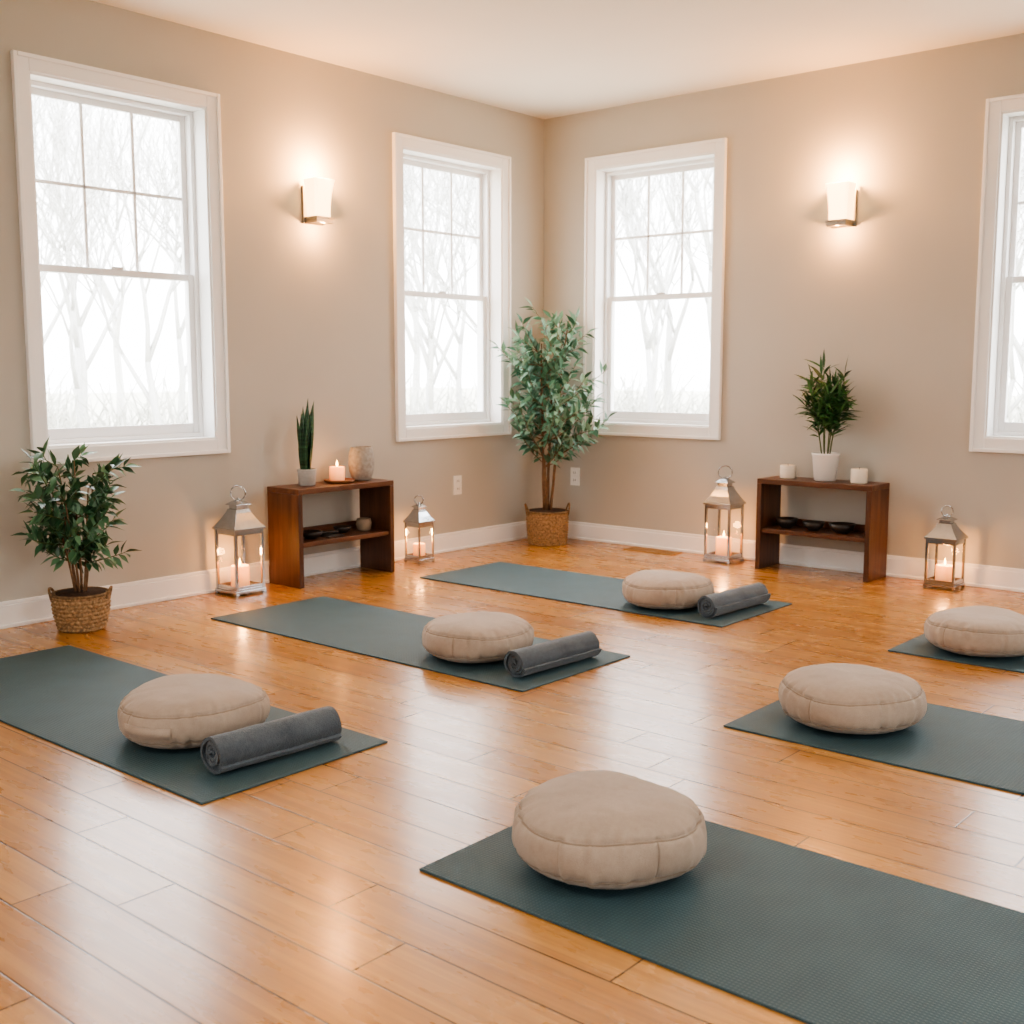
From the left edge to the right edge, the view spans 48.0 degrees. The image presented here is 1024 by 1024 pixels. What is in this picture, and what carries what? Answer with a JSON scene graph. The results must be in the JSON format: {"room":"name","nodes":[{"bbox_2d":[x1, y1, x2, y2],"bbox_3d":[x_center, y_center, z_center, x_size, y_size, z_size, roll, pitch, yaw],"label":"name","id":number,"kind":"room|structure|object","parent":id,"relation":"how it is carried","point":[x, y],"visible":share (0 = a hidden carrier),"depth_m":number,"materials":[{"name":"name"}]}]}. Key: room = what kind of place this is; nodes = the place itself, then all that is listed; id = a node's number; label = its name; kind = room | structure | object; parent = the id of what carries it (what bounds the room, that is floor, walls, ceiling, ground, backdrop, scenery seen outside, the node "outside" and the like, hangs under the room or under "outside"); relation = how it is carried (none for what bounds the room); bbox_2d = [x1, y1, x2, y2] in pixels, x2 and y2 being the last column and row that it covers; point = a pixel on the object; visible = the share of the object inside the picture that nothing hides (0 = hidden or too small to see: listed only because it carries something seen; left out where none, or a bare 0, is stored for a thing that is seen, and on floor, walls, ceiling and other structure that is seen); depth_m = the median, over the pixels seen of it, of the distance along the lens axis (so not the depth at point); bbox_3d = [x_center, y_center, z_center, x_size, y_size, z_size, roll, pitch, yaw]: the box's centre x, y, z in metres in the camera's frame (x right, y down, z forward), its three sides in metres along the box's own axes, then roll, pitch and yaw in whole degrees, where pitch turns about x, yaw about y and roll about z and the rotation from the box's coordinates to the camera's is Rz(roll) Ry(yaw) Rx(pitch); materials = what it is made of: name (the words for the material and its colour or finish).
{"room":"exercise studio","nodes":[
{"label":"exercise studio","id":0,"kind":"room"},
{"bbox_2d":[0,0,543,601],"bbox_3d":[-2.572,-0.803,4.459,0.170,2.700,8.370,6,9,40],"label":"wall","id":1,"kind":"structure","parent":0,"point":[310,308],"depth_m":5.92,"materials":[{"name":"paint"}]},
{"bbox_2d":[10,50,230,464],"bbox_3d":[-1.810,-1.112,5.309,0.206,1.725,1.020,6,9,40],"label":"window","id":2,"kind":"structure","parent":1,"relation":"in","point":[197,113],"depth_m":5.41,"materials":[{"name":"white paint"}]},
{"bbox_2d":[0,521,526,628],"bbox_3d":[-2.443,0.480,4.619,0.024,0.115,8.200,6,9,40],"label":"baseboard","id":3,"kind":"structure","parent":1,"relation":"attached to","point":[37,609],"depth_m":5.73,"materials":[{"name":"white paint"}]},
{"bbox_2d":[301,177,334,225],"bbox_3d":[-1.006,-1.615,5.986,0.118,0.222,0.136,6,9,40],"label":"wall sconce","id":4,"kind":"object","parent":1,"relation":"attached to","point":[316,192],"visible":1,"depth_m":5.95,"materials":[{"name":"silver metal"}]},
{"bbox_2d":[392,132,510,441],"bbox_3d":[-0.405,-1.313,6.944,0.206,1.725,1.000,6,9,40],"label":"window","id":5,"kind":"structure","parent":1,"relation":"in","point":[491,171],"depth_m":7.12,"materials":[{"name":"white paint"}]},
{"bbox_2d":[453,475,461,494],"bbox_3d":[-0.333,-0.165,7.044,0.010,0.116,0.072,6,9,40],"label":"wall outlet","id":6,"kind":"object","parent":1,"relation":"attached to","point":[457,480],"visible":1,"depth_m":7.04,"materials":[{"name":"plastic"}]},
{"bbox_2d":[0,538,1023,1023],"bbox_3d":[0.364,0.890,2.259,7.740,0.120,8.540,6,9,40],"label":"floor","id":7,"kind":"structure","parent":0,"point":[303,897],"depth_m":2.91,"materials":[{"name":"brown wood"}]},
{"bbox_2d":[9,436,141,632],"bbox_3d":[-1.849,0.083,4.880,0.472,0.839,0.581,6,9,40],"label":"ficus plant","id":8,"kind":"object","parent":7,"relation":"on","point":[81,608],"visible":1,"depth_m":4.82,"materials":[{"name":"green plant"}]},
{"bbox_2d":[0,645,387,804],"bbox_3d":[-1.283,0.640,3.768,1.850,0.006,0.650,6,9,40],"label":"yoga mat","id":9,"kind":"object","parent":7,"relation":"on","point":[69,697],"visible":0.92,"depth_m":3.56,"materials":[{"name":"rubber"}]},
{"bbox_2d":[117,674,269,748],"bbox_3d":[-0.965,0.594,3.458,0.441,0.160,0.446,3,8,22],"label":"cushion","id":10,"kind":"object","parent":9,"relation":"on","point":[176,711],"visible":0.95,"depth_m":3.31,"materials":[{"name":"beige fabric"}]},
{"bbox_2d":[200,706,341,773],"bbox_3d":[-0.676,0.644,3.271,0.101,0.104,0.417,7,10,43],"label":"rolled towel","id":11,"kind":"object","parent":9,"relation":"on","point":[224,752],"visible":1,"depth_m":3.22,"materials":[{"name":"grey fabric"}]},
{"bbox_2d":[212,485,265,597],"bbox_3d":[-1.350,0.135,5.690,0.185,0.538,0.185,6,9,40],"label":"candle lantern","id":12,"kind":"object","parent":7,"relation":"on","point":[238,520],"visible":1,"depth_m":5.66,"materials":[{"name":"metal"}]},
{"bbox_2d":[231,559,249,586],"bbox_3d":[-1.350,0.298,5.710,0.090,0.138,0.090,6,9,40],"label":"candle","id":13,"kind":"object","parent":12,"relation":"on","point":[243,569],"depth_m":5.68,"materials":[{"name":"beige wax"}]},
{"bbox_2d":[267,478,394,588],"bbox_3d":[-0.953,0.098,6.119,0.250,0.505,0.660,6,9,40],"label":"wooden shelf","id":14,"kind":"object","parent":7,"relation":"on","point":[287,543],"visible":0.87,"depth_m":5.95,"materials":[{"name":"brown wood"}]},
{"bbox_2d":[297,401,315,485],"bbox_3d":[-1.063,-0.362,5.939,0.102,0.450,0.102,6,9,40],"label":"potted snake plant","id":15,"kind":"object","parent":14,"relation":"on","point":[306,474],"visible":1,"depth_m":5.92,"materials":[{"name":"green plant"}]},
{"bbox_2d":[303,530,322,538],"bbox_3d":[-1.044,0.119,5.982,0.124,0.038,0.124,6,9,40],"label":"bowl","id":16,"kind":"object","parent":14,"relation":"in","point":[308,534],"visible":0.88,"depth_m":5.95,"materials":[{"name":"black ceramic"}]},
{"bbox_2d":[320,530,343,537],"bbox_3d":[-0.973,0.112,6.096,0.140,0.025,0.117,6,9,40],"label":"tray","id":17,"kind":"object","parent":14,"relation":"on","point":[331,533],"visible":0.73,"depth_m":6.08,"materials":[{"name":"black"}]},
{"bbox_2d":[329,461,344,480],"bbox_3d":[-0.931,-0.222,6.120,0.080,0.110,0.080,6,9,40],"label":"pillar candle","id":18,"kind":"object","parent":14,"relation":"on","point":[337,473],"visible":0.99,"depth_m":6.09,"materials":[{"name":"beige wax"}]},
{"bbox_2d":[323,478,354,483],"bbox_3d":[-0.921,-0.167,6.132,0.168,0.016,0.168,6,9,40],"label":"wooden plate","id":19,"kind":"object","parent":14,"relation":"on","point":[347,480],"depth_m":6.07,"materials":[{"name":"brown wood"}]},
{"bbox_2d":[333,525,351,532],"bbox_3d":[-0.913,0.094,6.197,0.100,0.035,0.100,6,9,40],"label":"bowl","id":20,"kind":"object","parent":14,"relation":"in","point":[341,528],"visible":0.97,"depth_m":6.17,"materials":[{"name":"black ceramic"}]},
{"bbox_2d":[348,446,374,480],"bbox_3d":[-0.816,-0.263,6.235,0.143,0.181,0.143,6,9,40],"label":"vase","id":21,"kind":"object","parent":14,"relation":"on","point":[361,461],"visible":0.99,"depth_m":6.18,"materials":[{"name":"beige ceramic"}]},
{"bbox_2d":[356,517,371,530],"bbox_3d":[-0.810,0.067,6.284,0.086,0.068,0.086,6,9,40],"label":"clay cup","id":22,"kind":"object","parent":14,"relation":"on","point":[362,523],"visible":1,"depth_m":6.25,"materials":[{"name":"beige ceramic"}]},
{"bbox_2d":[403,495,434,564],"bbox_3d":[-0.534,0.096,6.613,0.130,0.388,0.130,6,9,40],"label":"candle lantern","id":23,"kind":"object","parent":7,"relation":"on","point":[418,518],"visible":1,"depth_m":6.59,"materials":[{"name":"metal"}]},
{"bbox_2d":[413,542,424,555],"bbox_3d":[-0.534,0.199,6.626,0.070,0.109,0.070,6,9,40],"label":"candle","id":24,"kind":"object","parent":23,"relation":"on","point":[418,548],"depth_m":6.60,"materials":[{"name":"beige wax"}]},
{"bbox_2d":[211,596,629,691],"bbox_3d":[-0.442,0.515,4.778,1.810,0.006,0.650,6,9,40],"label":"yoga mat","id":25,"kind":"object","parent":7,"relation":"on","point":[364,629],"visible":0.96,"depth_m":4.79,"materials":[{"name":"rubber"}]},
{"bbox_2d":[422,611,533,662],"bbox_3d":[-0.138,0.478,4.427,0.432,0.153,0.432,2,7,17],"label":"cushion","id":26,"kind":"object","parent":25,"relation":"on","point":[481,636],"visible":0.92,"depth_m":4.27,"materials":[{"name":"beige fabric"}]},
{"bbox_2d":[504,631,601,677],"bbox_3d":[0.157,0.524,4.258,0.102,0.099,0.442,7,10,43],"label":"rolled towel","id":27,"kind":"object","parent":25,"relation":"on","point":[524,661],"visible":1,"depth_m":4.20,"materials":[{"name":"grey fabric"}]},
{"bbox_2d":[489,297,616,546],"bbox_3d":[0.286,-0.549,7.097,0.722,1.550,0.737,5,8,33],"label":"tree","id":28,"kind":"object","parent":7,"relation":"on","point":[547,526],"visible":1,"depth_m":7.13,"materials":[{"name":"green plant"}]},
{"bbox_2d":[420,562,791,626],"bbox_3d":[0.416,0.391,5.780,1.835,0.006,0.650,6,9,40],"label":"yoga mat","id":29,"kind":"object","parent":7,"relation":"on","point":[559,585],"visible":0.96,"depth_m":5.80,"materials":[{"name":"rubber"}]},
{"bbox_2d":[622,570,713,609],"bbox_3d":[0.723,0.359,5.384,0.425,0.154,0.424,-1,7,-11],"label":"cushion","id":30,"kind":"object","parent":29,"relation":"on","point":[653,589],"visible":0.97,"depth_m":5.23,"materials":[{"name":"beige fabric"}]},
{"bbox_2d":[697,582,770,617],"bbox_3d":[1.017,0.400,5.252,0.106,0.100,0.462,7,10,43],"label":"rolled towel","id":31,"kind":"object","parent":29,"relation":"on","point":[723,602],"visible":1,"depth_m":5.18,"materials":[{"name":"grey fabric"}]},
{"bbox_2d":[623,547,681,555],"bbox_3d":[0.857,0.238,7.024,0.350,0.006,0.120,6,9,40],"label":"floor vent","id":32,"kind":"object","parent":7,"relation":"in","point":[639,549],"visible":1,"depth_m":7.02,"materials":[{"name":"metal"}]},
{"bbox_2d":[419,820,1023,1023],"bbox_3d":[0.709,0.834,2.194,1.850,0.006,0.650,6,9,40],"label":"yoga mat","id":33,"kind":"object","parent":7,"relation":"on","point":[803,935],"visible":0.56,"depth_m":2.28,"materials":[{"name":"rubber"}]},
{"bbox_2d":[512,770,706,889],"bbox_3d":[0.214,0.699,2.566,0.429,0.170,0.431,0,7,-1],"label":"cushion","id":34,"kind":"object","parent":33,"relation":"on","point":[597,829],"visible":1,"depth_m":2.42,"materials":[{"name":"beige fabric"}]},
{"bbox_2d":[703,465,745,564],"bbox_3d":[1.224,0.008,6.630,0.179,0.558,0.179,6,9,40],"label":"candle lantern","id":35,"kind":"object","parent":7,"relation":"on","point":[724,496],"visible":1,"depth_m":6.60,"materials":[{"name":"metal"}]},
{"bbox_2d":[716,532,731,555],"bbox_3d":[1.224,0.179,6.652,0.090,0.141,0.090,6,9,40],"label":"candle","id":36,"kind":"object","parent":35,"relation":"on","point":[721,541],"depth_m":6.62,"materials":[{"name":"beige wax"}]},
{"bbox_2d":[755,476,889,581],"bbox_3d":[1.681,0.080,6.265,0.658,0.505,0.235,6,9,40],"label":"wooden shelf","id":37,"kind":"object","parent":7,"relation":"on","point":[874,534],"visible":0.88,"depth_m":6.17,"materials":[{"name":"brown wood"}]},
{"bbox_2d":[776,517,797,527],"bbox_3d":[1.526,0.060,6.388,0.124,0.055,0.124,6,9,40],"label":"bowl","id":38,"kind":"object","parent":37,"relation":"in","point":[783,522],"visible":1,"depth_m":6.35,"materials":[{"name":"black ceramic"}]},
{"bbox_2d":[780,464,795,478],"bbox_3d":[1.528,-0.229,6.370,0.086,0.080,0.086,6,9,40],"label":"pillar candle","id":39,"kind":"object","parent":37,"relation":"on","point":[787,471],"visible":1,"depth_m":6.33,"materials":[{"name":"wax"}]},
{"bbox_2d":[802,520,824,530],"bbox_3d":[1.648,0.077,6.285,0.124,0.048,0.124,6,9,40],"label":"bowl","id":40,"kind":"object","parent":37,"relation":"in","point":[811,525],"visible":1,"depth_m":6.25,"materials":[{"name":"black ceramic"}]},
{"bbox_2d":[793,351,861,481],"bbox_3d":[1.678,-0.519,6.157,0.408,0.710,0.318,6,9,40],"label":"potted plant","id":41,"kind":"object","parent":37,"relation":"on","point":[826,411],"visible":1,"depth_m":6.14,"materials":[{"name":"plant"}]},
{"bbox_2d":[829,522,855,533],"bbox_3d":[1.774,0.088,6.179,0.144,0.052,0.144,6,9,40],"label":"bowl","id":42,"kind":"object","parent":37,"relation":"in","point":[837,527],"visible":1,"depth_m":6.14,"materials":[{"name":"black ceramic"}]},
{"bbox_2d":[851,467,867,483],"bbox_3d":[1.838,-0.196,6.088,0.086,0.084,0.086,6,9,40],"label":"pillar candle","id":43,"kind":"object","parent":37,"relation":"on","point":[859,475],"visible":1,"depth_m":6.05,"materials":[{"name":"wax"}]},
{"bbox_2d":[723,700,1023,794],"bbox_3d":[1.570,0.707,3.219,1.850,0.006,0.650,6,9,40],"label":"yoga mat","id":44,"kind":"object","parent":7,"relation":"on","point":[987,750],"visible":0.55,"depth_m":3.40,"materials":[{"name":"rubber"}]},
{"bbox_2d":[778,663,926,734],"bbox_3d":[1.059,0.577,3.586,0.443,0.162,0.442,3,8,21],"label":"cushion","id":45,"kind":"object","parent":44,"relation":"on","point":[845,698],"visible":1,"depth_m":3.44,"materials":[{"name":"beige fabric"}]},
{"bbox_2d":[923,505,967,591],"bbox_3d":[2.199,0.175,5.831,0.164,0.423,0.164,6,9,40],"label":"candle lantern","id":46,"kind":"object","parent":7,"relation":"on","point":[946,532],"visible":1,"depth_m":5.80,"materials":[{"name":"metal"}]},
{"bbox_2d":[935,559,951,581],"bbox_3d":[2.199,0.292,5.845,0.088,0.116,0.088,6,9,40],"label":"candle","id":47,"kind":"object","parent":46,"relation":"on","point":[943,572],"depth_m":5.81,"materials":[{"name":"beige wax"}]},
{"bbox_2d":[888,634,1023,672],"bbox_3d":[2.394,0.589,4.178,1.850,0.006,0.650,6,9,40],"label":"yoga mat","id":48,"kind":"object","parent":7,"relation":"on","point":[920,646],"visible":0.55,"depth_m":4.42,"materials":[{"name":"rubber"}]},
{"bbox_2d":[924,606,1023,656],"bbox_3d":[1.849,0.467,4.516,0.439,0.152,0.440,4,8,29],"label":"cushion","id":49,"kind":"object","parent":48,"relation":"on","point":[980,631],"visible":1,"depth_m":4.37,"materials":[{"name":"beige fabric"}]},
{"bbox_2d":[91,0,1023,118],"bbox_3d":[0.364,-1.909,1.913,7.740,0.120,8.540,6,9,40],"label":"ceiling","id":50,"kind":"structure","parent":0,"point":[543,59],"depth_m":5.56,"materials":[{"name":"paint"}]},
{"bbox_2d":[544,33,1023,568],"bbox_3d":[3.079,-0.900,5.247,7.740,2.700,0.170,6,9,40],"label":"wall","id":51,"kind":"structure","parent":0,"point":[893,292],"depth_m":6.24,"materials":[{"name":"paint"}]},
{"bbox_2d":[570,467,579,485],"bbox_3d":[0.410,-0.231,7.503,0.072,0.116,0.010,6,9,40],"label":"wall outlet","id":52,"kind":"object","parent":51,"relation":"attached to","point":[574,472],"visible":1,"depth_m":7.50,"materials":[{"name":"plastic"}]},
{"bbox_2d":[583,138,726,439],"bbox_3d":[0.901,-1.327,7.054,1.000,1.725,0.206,6,9,40],"label":"window","id":53,"kind":"structure","parent":51,"relation":"in","point":[602,173],"depth_m":7.14,"materials":[{"name":"white paint"}]},
{"bbox_2d":[567,521,1023,592],"bbox_3d":[3.016,0.392,5.332,7.400,0.115,0.024,6,9,40],"label":"baseboard","id":54,"kind":"structure","parent":51,"relation":"attached to","point":[976,575],"depth_m":6.47,"materials":[{"name":"white paint"}]},
{"bbox_2d":[825,181,856,228],"bbox_3d":[1.745,-1.630,6.112,0.136,0.222,0.118,6,9,40],"label":"wall sconce","id":55,"kind":"object","parent":51,"relation":"attached to","point":[842,196],"visible":1,"depth_m":6.08,"materials":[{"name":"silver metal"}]},
{"bbox_2d":[969,93,1023,453],"bbox_3d":[2.762,-1.133,5.480,1.000,1.725,0.206,6,9,40],"label":"window","id":56,"kind":"structure","parent":51,"relation":"in","point":[990,431],"depth_m":5.72,"materials":[{"name":"white paint"}]},
{"label":"outside","id":57,"kind":"structure","parent":0,"visible":0},
{"bbox_2d":[46,387,1020,426],"bbox_3d":[0.208,1.047,7.841,180.000,0.001,180.000,6,9,40],"label":"ground","id":58,"kind":"structure","parent":57,"point":[140,395],"depth_m":78.51,"materials":[{"name":"white snow"}]},
{"bbox_2d":[32,95,1023,428],"bbox_3d":[0.782,-8.373,24.370,63.573,14.672,33.789,1,7,4],"label":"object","id":59,"kind":"object","parent":58,"relation":"on","point":[79,366],"visible":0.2,"depth_m":22.36,"materials":[{"name":"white plant"}]}
]}

